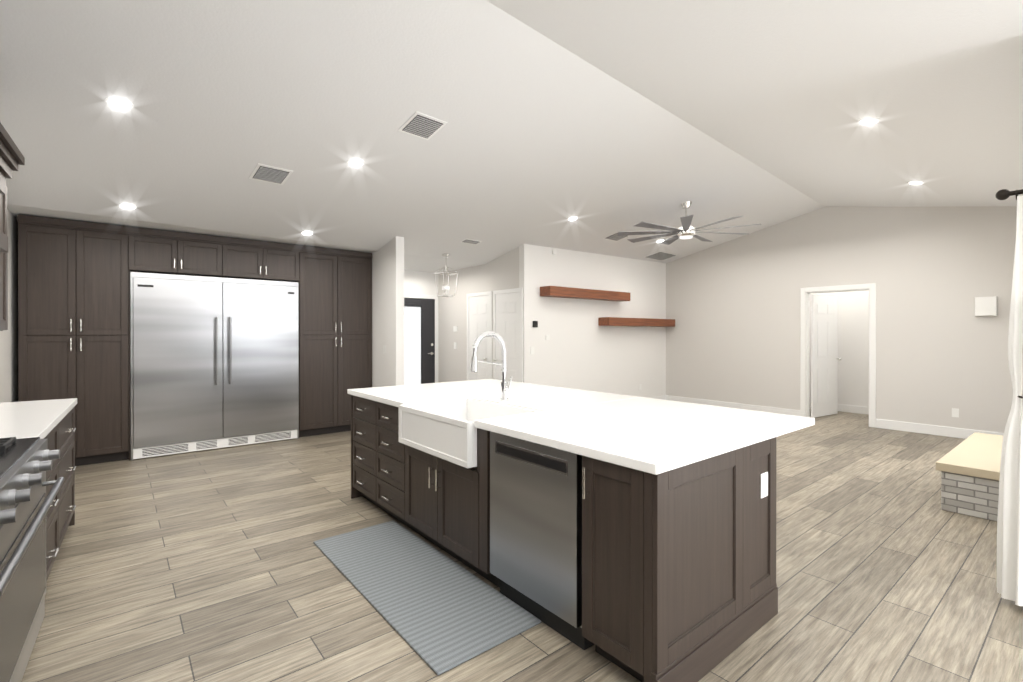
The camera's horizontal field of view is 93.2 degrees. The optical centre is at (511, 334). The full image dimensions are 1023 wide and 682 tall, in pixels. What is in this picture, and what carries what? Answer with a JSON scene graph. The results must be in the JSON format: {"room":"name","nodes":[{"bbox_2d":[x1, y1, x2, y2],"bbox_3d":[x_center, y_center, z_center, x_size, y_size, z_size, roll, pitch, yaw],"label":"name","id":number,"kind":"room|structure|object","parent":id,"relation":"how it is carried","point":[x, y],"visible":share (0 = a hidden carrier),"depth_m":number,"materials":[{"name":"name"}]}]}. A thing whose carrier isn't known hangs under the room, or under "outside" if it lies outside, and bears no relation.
{"room":"kitchen","nodes":[
{"label":"kitchen","id":0,"kind":"room"},
{"bbox_2d":[0,210,17,402],"bbox_3d":[-1.739,-0.467,0.481,0.120,3.700,12.140,0,0,-37],"label":"wall","id":1,"kind":"structure","parent":0,"point":[9,365],"depth_m":4.72,"materials":[{"name":"white paint"}]},
{"bbox_2d":[0,231,7,252],"bbox_3d":[-2.045,-0.998,1.440,0.545,1.282,1.400,0,0,-37],"label":"range hood","id":2,"kind":"object","parent":1,"relation":"attached to","point":[3,243],"visible":1,"depth_m":2.10,"materials":[{"name":"silver metal"}]},
{"bbox_2d":[0,166,11,330],"bbox_3d":[-2.929,-0.502,2.446,0.350,0.960,1.170,0,0,-37],"label":"upper cabinet","id":3,"kind":"object","parent":1,"relation":"attached to","point":[4,174],"depth_m":2.96,"materials":[{"name":"black wood"}]},
{"bbox_2d":[133,227,184,274],"bbox_3d":[-4.185,-0.942,5.672,0.496,0.469,0.690,0,0,-39],"label":"upper cabinet","id":4,"kind":"object","parent":0,"relation":"attached to","point":[154,250],"depth_m":5.42,"materials":[{"name":"black wood"}]},
{"bbox_2d":[185,233,228,277],"bbox_3d":[-3.863,-0.942,5.935,0.549,0.469,0.690,0,0,-39],"label":"upper cabinet","id":5,"kind":"object","parent":0,"relation":"attached to","point":[205,255],"depth_m":5.71,"materials":[{"name":"black wood"}]},
{"bbox_2d":[229,238,268,279],"bbox_3d":[-3.520,-0.943,6.215,0.549,0.469,0.690,0,0,-39],"label":"upper cabinet","id":6,"kind":"object","parent":0,"relation":"attached to","point":[248,259],"depth_m":5.99,"materials":[{"name":"black wood"}]},
{"bbox_2d":[269,242,296,281],"bbox_3d":[-3.198,-0.944,6.478,0.495,0.469,0.690,0,0,-39],"label":"upper cabinet","id":7,"kind":"object","parent":0,"relation":"attached to","point":[282,256],"depth_m":6.24,"materials":[{"name":"black wood"}]},
{"bbox_2d":[372,236,403,386],"bbox_3d":[-2.237,-0.486,7.378,0.120,3.700,2.370,0,0,-39],"label":"wall","id":8,"kind":"structure","parent":0,"point":[388,299],"depth_m":6.60,"materials":[{"name":"white paint"}]},
{"bbox_2d":[404,270,437,298],"bbox_3d":[-2.181,-0.491,8.876,1.860,3.700,0.120,0,0,-39],"label":"wall","id":9,"kind":"structure","parent":0,"point":[417,282],"depth_m":9.17,"materials":[{"name":"white paint"}]},
{"bbox_2d":[404,293,437,384],"bbox_3d":[-1.833,0.296,9.021,1.090,2.125,0.093,0,0,-39],"label":"front door","id":10,"kind":"structure","parent":9,"relation":"in","point":[420,340],"depth_m":9.14,"materials":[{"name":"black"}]},
{"bbox_2d":[438,247,518,382],"bbox_3d":[-0.643,-0.490,8.556,0.120,3.700,2.560,0,0,-39],"label":"wall","id":11,"kind":"structure","parent":0,"point":[501,272],"depth_m":8.79,"materials":[{"name":"white paint"}]},
{"bbox_2d":[453,326,456,348],"bbox_3d":[-1.037,0.049,8.933,0.013,0.420,0.120,0,0,-39],"label":"light switch","id":12,"kind":"object","parent":11,"relation":"attached to","point":[454,330],"visible":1,"depth_m":8.93,"materials":[{"name":"white plastic"}]},
{"bbox_2d":[467,291,491,379],"bbox_3d":[-0.585,0.316,8.322,0.085,2.090,0.740,0,0,-39],"label":"closet door","id":13,"kind":"structure","parent":11,"relation":"in","point":[479,314],"depth_m":8.31,"materials":[{"name":"white wood"}]},
{"bbox_2d":[493,288,522,381],"bbox_3d":[-0.092,0.318,7.717,0.085,2.090,0.740,0,0,-39],"label":"closet door","id":14,"kind":"structure","parent":11,"relation":"in","point":[508,316],"depth_m":7.68,"materials":[{"name":"white wood"}]},
{"bbox_2d":[0,0,1022,272],"bbox_3d":[2.261,-1.599,4.728,12.700,0.820,15.200,0,0,-43],"label":"ceiling","id":15,"kind":"structure","parent":0,"point":[602,118],"depth_m":3.80,"materials":[{"name":"white paint"}]},
{"bbox_2d":[105,96,133,110],"bbox_3d":[-2.699,-1.591,3.329,0.156,0.038,0.155,0,0,-39],"label":"recessed light","id":16,"kind":"object","parent":15,"relation":"in","point":[118,103],"visible":1,"depth_m":3.32,"materials":[{"name":"white glass"}]},
{"bbox_2d":[117,202,137,209],"bbox_3d":[-3.737,-1.252,4.707,0.156,0.038,0.154,0,0,-39],"label":"recessed light","id":17,"kind":"object","parent":15,"relation":"in","point":[126,206],"visible":1,"depth_m":4.70,"materials":[{"name":"white"}]},
{"bbox_2d":[249,163,292,184],"bbox_3d":[-2.236,-1.488,4.494,0.300,0.065,0.295,0,0,-43],"label":"ceiling vent","id":18,"kind":"object","parent":15,"relation":"in","point":[267,173],"visible":1,"depth_m":4.48,"materials":[{"name":"white metal"}]},
{"bbox_2d":[300,230,313,235],"bbox_3d":[-2.498,-1.247,5.916,0.156,0.038,0.154,0,0,-39],"label":"recessed light","id":19,"kind":"object","parent":15,"relation":"in","point":[306,232],"visible":0.98,"depth_m":5.90,"materials":[{"name":"white"}]},
{"bbox_2d":[347,158,363,166],"bbox_3d":[-1.446,-1.595,4.486,0.156,0.038,0.155,0,0,-39],"label":"recessed light","id":20,"kind":"object","parent":15,"relation":"in","point":[354,162],"visible":1,"depth_m":4.47,"materials":[{"name":"white"}]},
{"bbox_2d":[398,111,446,139],"bbox_3d":[-0.747,-1.752,4.067,0.300,0.065,0.295,0,0,-43],"label":"ceiling vent","id":21,"kind":"object","parent":15,"relation":"in","point":[421,125],"visible":1,"depth_m":4.05,"materials":[{"name":"white metal"}]},
{"bbox_2d":[434,253,457,296],"bbox_3d":[-1.005,-0.917,7.433,0.270,0.649,0.270,0,0,-39],"label":"pendant lantern","id":22,"kind":"object","parent":15,"relation":"hanging from","point":[446,269],"visible":0.98,"depth_m":7.42,"materials":[{"name":"silver metal"}]},
{"bbox_2d":[460,239,481,244],"bbox_3d":[-0.587,-1.350,7.014,0.300,0.035,0.148,0,0,-43],"label":"ceiling vent","id":23,"kind":"object","parent":15,"relation":"in","point":[471,241],"visible":1,"depth_m":6.99,"materials":[{"name":"white metal"}]},
{"bbox_2d":[567,216,577,220],"bbox_3d":[0.840,-1.596,6.643,0.156,0.038,0.155,0,0,-39],"label":"recessed light","id":24,"kind":"object","parent":15,"relation":"in","point":[572,218],"visible":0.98,"depth_m":6.62,"materials":[{"name":"white"}]},
{"bbox_2d":[603,232,630,240],"bbox_3d":[1.674,-1.559,7.696,0.360,0.061,0.276,0,0,-43],"label":"ceiling vent","id":25,"kind":"object","parent":15,"relation":"in","point":[614,237],"visible":0.9,"depth_m":7.69,"materials":[{"name":"white metal"}]},
{"bbox_2d":[644,251,675,260],"bbox_3d":[2.844,-1.500,9.216,0.620,0.076,0.354,0,0,-43],"label":"ceiling vent","id":26,"kind":"object","parent":15,"relation":"in","point":[660,255],"visible":0.98,"depth_m":9.18,"materials":[{"name":"white metal"}]},
{"bbox_2d":[618,201,760,244],"bbox_3d":[2.397,-1.578,6.674,1.838,0.485,1.818,0,0,-39],"label":"ceiling fan","id":27,"kind":"object","parent":15,"relation":"hanging from","point":[686,230],"visible":0.98,"depth_m":6.62,"materials":[{"name":"silver metal"}]},
{"bbox_2d":[857,118,880,124],"bbox_3d":[2.908,-1.738,3.936,0.156,0.038,0.155,0,0,-39],"label":"recessed light","id":28,"kind":"object","parent":15,"relation":"in","point":[866,121],"visible":0.98,"depth_m":3.92,"materials":[{"name":"white"}]},
{"bbox_2d":[907,181,924,184],"bbox_3d":[4.638,-1.744,5.545,0.156,0.038,0.154,0,0,-39],"label":"recessed light","id":29,"kind":"object","parent":15,"relation":"in","point":[915,182],"visible":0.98,"depth_m":5.52,"materials":[{"name":"white"}]},
{"bbox_2d":[21,408,1022,681],"bbox_3d":[2.102,1.398,4.231,11.700,0.050,13.500,0,0,-39],"label":"floor","id":30,"kind":"structure","parent":0,"point":[217,564],"depth_m":2.68,"materials":[{"name":"brown wood"}]},
{"bbox_2d":[0,437,64,681],"bbox_3d":[-1.961,0.910,1.497,0.735,0.942,1.340,0,0,-37],"label":"range","id":31,"kind":"object","parent":30,"relation":"on","point":[25,501],"visible":1,"depth_m":1.76,"materials":[{"name":"silver metal"}]},
{"bbox_2d":[44,422,63,581],"bbox_3d":[-2.663,0.941,2.326,0.625,0.875,0.810,0,0,-37],"label":"base cabinet","id":32,"kind":"object","parent":30,"relation":"on","point":[55,514],"depth_m":2.77,"materials":[{"name":"black wood"}]},
{"bbox_2d":[0,398,76,438],"bbox_3d":[-2.911,0.482,2.664,0.640,0.040,1.650,0,0,-37],"label":"countertop","id":33,"kind":"structure","parent":32,"relation":"on","point":[20,420],"depth_m":2.74,"materials":[{"name":"white stone"}]},
{"bbox_2d":[64,410,75,535],"bbox_3d":[-3.160,0.939,2.981,0.625,0.875,0.835,0,0,-37],"label":"base cabinet","id":34,"kind":"object","parent":30,"relation":"on","point":[69,423],"depth_m":3.26,"materials":[{"name":"black wood"}]},
{"bbox_2d":[17,214,132,465],"bbox_3d":[-4.700,0.097,5.255,0.858,2.544,0.690,0,0,-39],"label":"tall cabinet","id":35,"kind":"object","parent":30,"relation":"on","point":[73,308],"depth_m":5.01,"materials":[{"name":"black wood"}]},
{"bbox_2d":[130,272,298,460],"bbox_3d":[-3.654,0.340,6.033,1.734,2.055,0.787,0,0,-39],"label":"refrigerator","id":36,"kind":"object","parent":30,"relation":"on","point":[214,362],"visible":1,"depth_m":5.70,"materials":[{"name":"silver metal"}]},
{"bbox_2d":[297,245,371,437],"bbox_3d":[-2.624,0.092,6.948,1.010,2.544,0.690,0,0,-39],"label":"tall cabinet","id":37,"kind":"object","parent":30,"relation":"on","point":[335,286],"depth_m":6.64,"materials":[{"name":"black wood"}]},
{"bbox_2d":[313,521,540,674],"bbox_3d":[-0.582,1.370,2.752,0.570,0.012,1.600,0,0,-39],"label":"kitchen mat","id":38,"kind":"object","parent":30,"relation":"on","point":[439,612],"visible":0.98,"depth_m":2.53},
{"bbox_2d":[490,432,593,649],"bbox_3d":[0.310,0.944,2.491,0.595,0.868,0.620,0,0,-39],"label":"dishwasher","id":39,"kind":"object","parent":30,"relation":"on","point":[536,529],"visible":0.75,"depth_m":2.26,"materials":[{"name":"silver metal"}]},
{"bbox_2d":[351,395,777,681],"bbox_3d":[-0.032,0.938,3.216,1.049,0.875,2.985,0,0,-39],"label":"kitchen island","id":40,"kind":"object","parent":30,"relation":"on","point":[679,584],"visible":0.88,"depth_m":2.03,"materials":[{"name":"black wood"}]},
{"bbox_2d":[347,379,814,474],"bbox_3d":[0.154,0.480,3.382,1.510,0.040,3.010,0,0,-39],"label":"island countertop","id":41,"kind":"structure","parent":40,"relation":"on","point":[652,435],"depth_m":2.58,"materials":[{"name":"white stone"}]},
{"bbox_2d":[398,398,536,468],"bbox_3d":[-0.282,0.596,3.104,0.560,0.250,0.826,0,0,-39],"label":"farmhouse sink","id":42,"kind":"object","parent":41,"relation":"in","point":[445,430],"visible":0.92,"depth_m":3.01,"materials":[{"name":"white ceramic"}]},
{"bbox_2d":[471,331,511,400],"bbox_3d":[-0.136,0.217,3.297,0.310,0.487,0.098,0,0,-39],"label":"faucet","id":43,"kind":"object","parent":41,"relation":"on","point":[503,383],"visible":1,"depth_m":3.35,"materials":[{"name":"silver metal"}]},
{"bbox_2d":[935,432,1002,520],"bbox_3d":[4.216,1.185,4.146,1.810,0.375,0.584,0,0,-39],"label":"hearth","id":44,"kind":"object","parent":30,"relation":"on","point":[969,467],"visible":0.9,"depth_m":3.73,"materials":[{"name":"stone"}]},
{"bbox_2d":[519,244,665,397],"bbox_3d":[1.630,-0.490,8.680,3.800,3.700,0.120,0,0,-39],"label":"wall","id":45,"kind":"structure","parent":0,"point":[581,349],"depth_m":8.43,"materials":[{"name":"white paint"}]},
{"bbox_2d":[533,321,537,326],"bbox_3d":[0.371,-0.167,7.559,0.090,0.100,0.023,0,0,-39],"label":"thermostat","id":46,"kind":"object","parent":45,"relation":"attached to","point":[535,323],"visible":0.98,"depth_m":7.55,"materials":[{"name":"black plastic"}]},
{"bbox_2d":[540,286,629,301],"bbox_3d":[1.295,-0.684,8.173,2.000,0.150,0.238,0,0,-39],"label":"shelf","id":47,"kind":"object","parent":45,"relation":"attached to","point":[568,292],"visible":1,"depth_m":7.94,"materials":[{"name":"brown wood"}]},
{"bbox_2d":[598,317,674,326],"bbox_3d":[2.396,-0.234,9.072,2.040,0.145,0.238,0,0,-39],"label":"shelf","id":48,"kind":"object","parent":45,"relation":"attached to","point":[610,321],"visible":1,"depth_m":8.81,"materials":[{"name":"brown wood"}]},
{"bbox_2d":[649,395,665,399],"bbox_3d":[1.667,1.295,8.629,3.815,0.130,0.015,0,0,-39],"label":"baseboard","id":49,"kind":"structure","parent":45,"relation":"attached to","point":[663,397],"depth_m":9.70,"materials":[{"name":"white wood"}]},
{"bbox_2d":[810,290,868,406],"bbox_3d":[6.021,0.060,8.457,0.120,2.600,3.700,0,0,-39],"label":"wall","id":50,"kind":"structure","parent":0,"point":[853,347],"depth_m":8.44,"materials":[{"name":"white paint"}]},
{"bbox_2d":[810,401,868,414],"bbox_3d":[5.969,1.296,8.417,0.015,0.130,3.500,0,0,-39],"label":"baseboard","id":51,"kind":"structure","parent":50,"relation":"attached to","point":[841,407],"depth_m":8.42,"materials":[{"name":"white wood"}]},
{"bbox_2d":[666,206,1016,432],"bbox_3d":[6.391,-0.482,5.944,0.120,3.700,10.380,0,0,-39],"label":"wall","id":52,"kind":"structure","parent":0,"point":[733,308],"depth_m":7.08,"materials":[{"name":"white paint"}]},
{"bbox_2d":[666,395,799,415],"bbox_3d":[3.937,1.294,8.848,0.019,0.130,2.475,0,0,-39],"label":"baseboard","id":53,"kind":"structure","parent":52,"relation":"attached to","point":[673,398],"depth_m":8.70,"materials":[{"name":"white wood"}]},
{"bbox_2d":[811,294,840,417],"bbox_3d":[5.265,0.346,8.069,0.796,2.010,0.216,0,0,-39],"label":"hall door","id":54,"kind":"structure","parent":52,"relation":"in","point":[824,355],"depth_m":8.05,"materials":[{"name":"white wood"}]},
{"bbox_2d":[800,283,875,427],"bbox_3d":[5.082,0.300,7.537,0.138,2.125,1.010,0,0,-39],"label":"door frame","id":55,"kind":"structure","parent":52,"relation":"attached to","point":[805,356],"depth_m":7.67,"materials":[{"name":"white wood"}]},
{"bbox_2d":[876,419,1003,438],"bbox_3d":[5.941,1.301,6.391,0.019,0.130,1.865,0,0,-39],"label":"baseboard","id":56,"kind":"structure","parent":52,"relation":"attached to","point":[928,429],"depth_m":6.64,"materials":[{"name":"white wood"}]},
{"bbox_2d":[952,408,958,416],"bbox_3d":[5.908,1.039,6.438,0.006,0.115,0.070,0,0,-39],"label":"outlet","id":57,"kind":"object","parent":52,"relation":"attached to","point":[955,412],"visible":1,"depth_m":6.43,"materials":[{"name":"white plastic"}]},
{"bbox_2d":[975,296,996,315],"bbox_3d":[6.063,-0.363,6.179,0.088,0.240,0.200,0,0,-39],"label":"wall sconce","id":58,"kind":"object","parent":52,"relation":"attached to","point":[985,306],"visible":1,"depth_m":6.14,"materials":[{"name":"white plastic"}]},
{"bbox_3d":[4.321,-0.467,0.571,0.120,3.700,4.670,0,0,-39],"label":"wall","id":59,"kind":"structure","parent":0,"visible":0},
{"bbox_2d":[995,189,1022,605],"bbox_3d":[3.400,0.299,1.457,0.192,2.094,2.763,0,0,-39],"label":"curtain","id":60,"kind":"object","parent":59,"relation":"hanging from","point":[1010,547],"visible":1,"depth_m":2.44,"materials":[{"name":"white fabric"}]}
]}

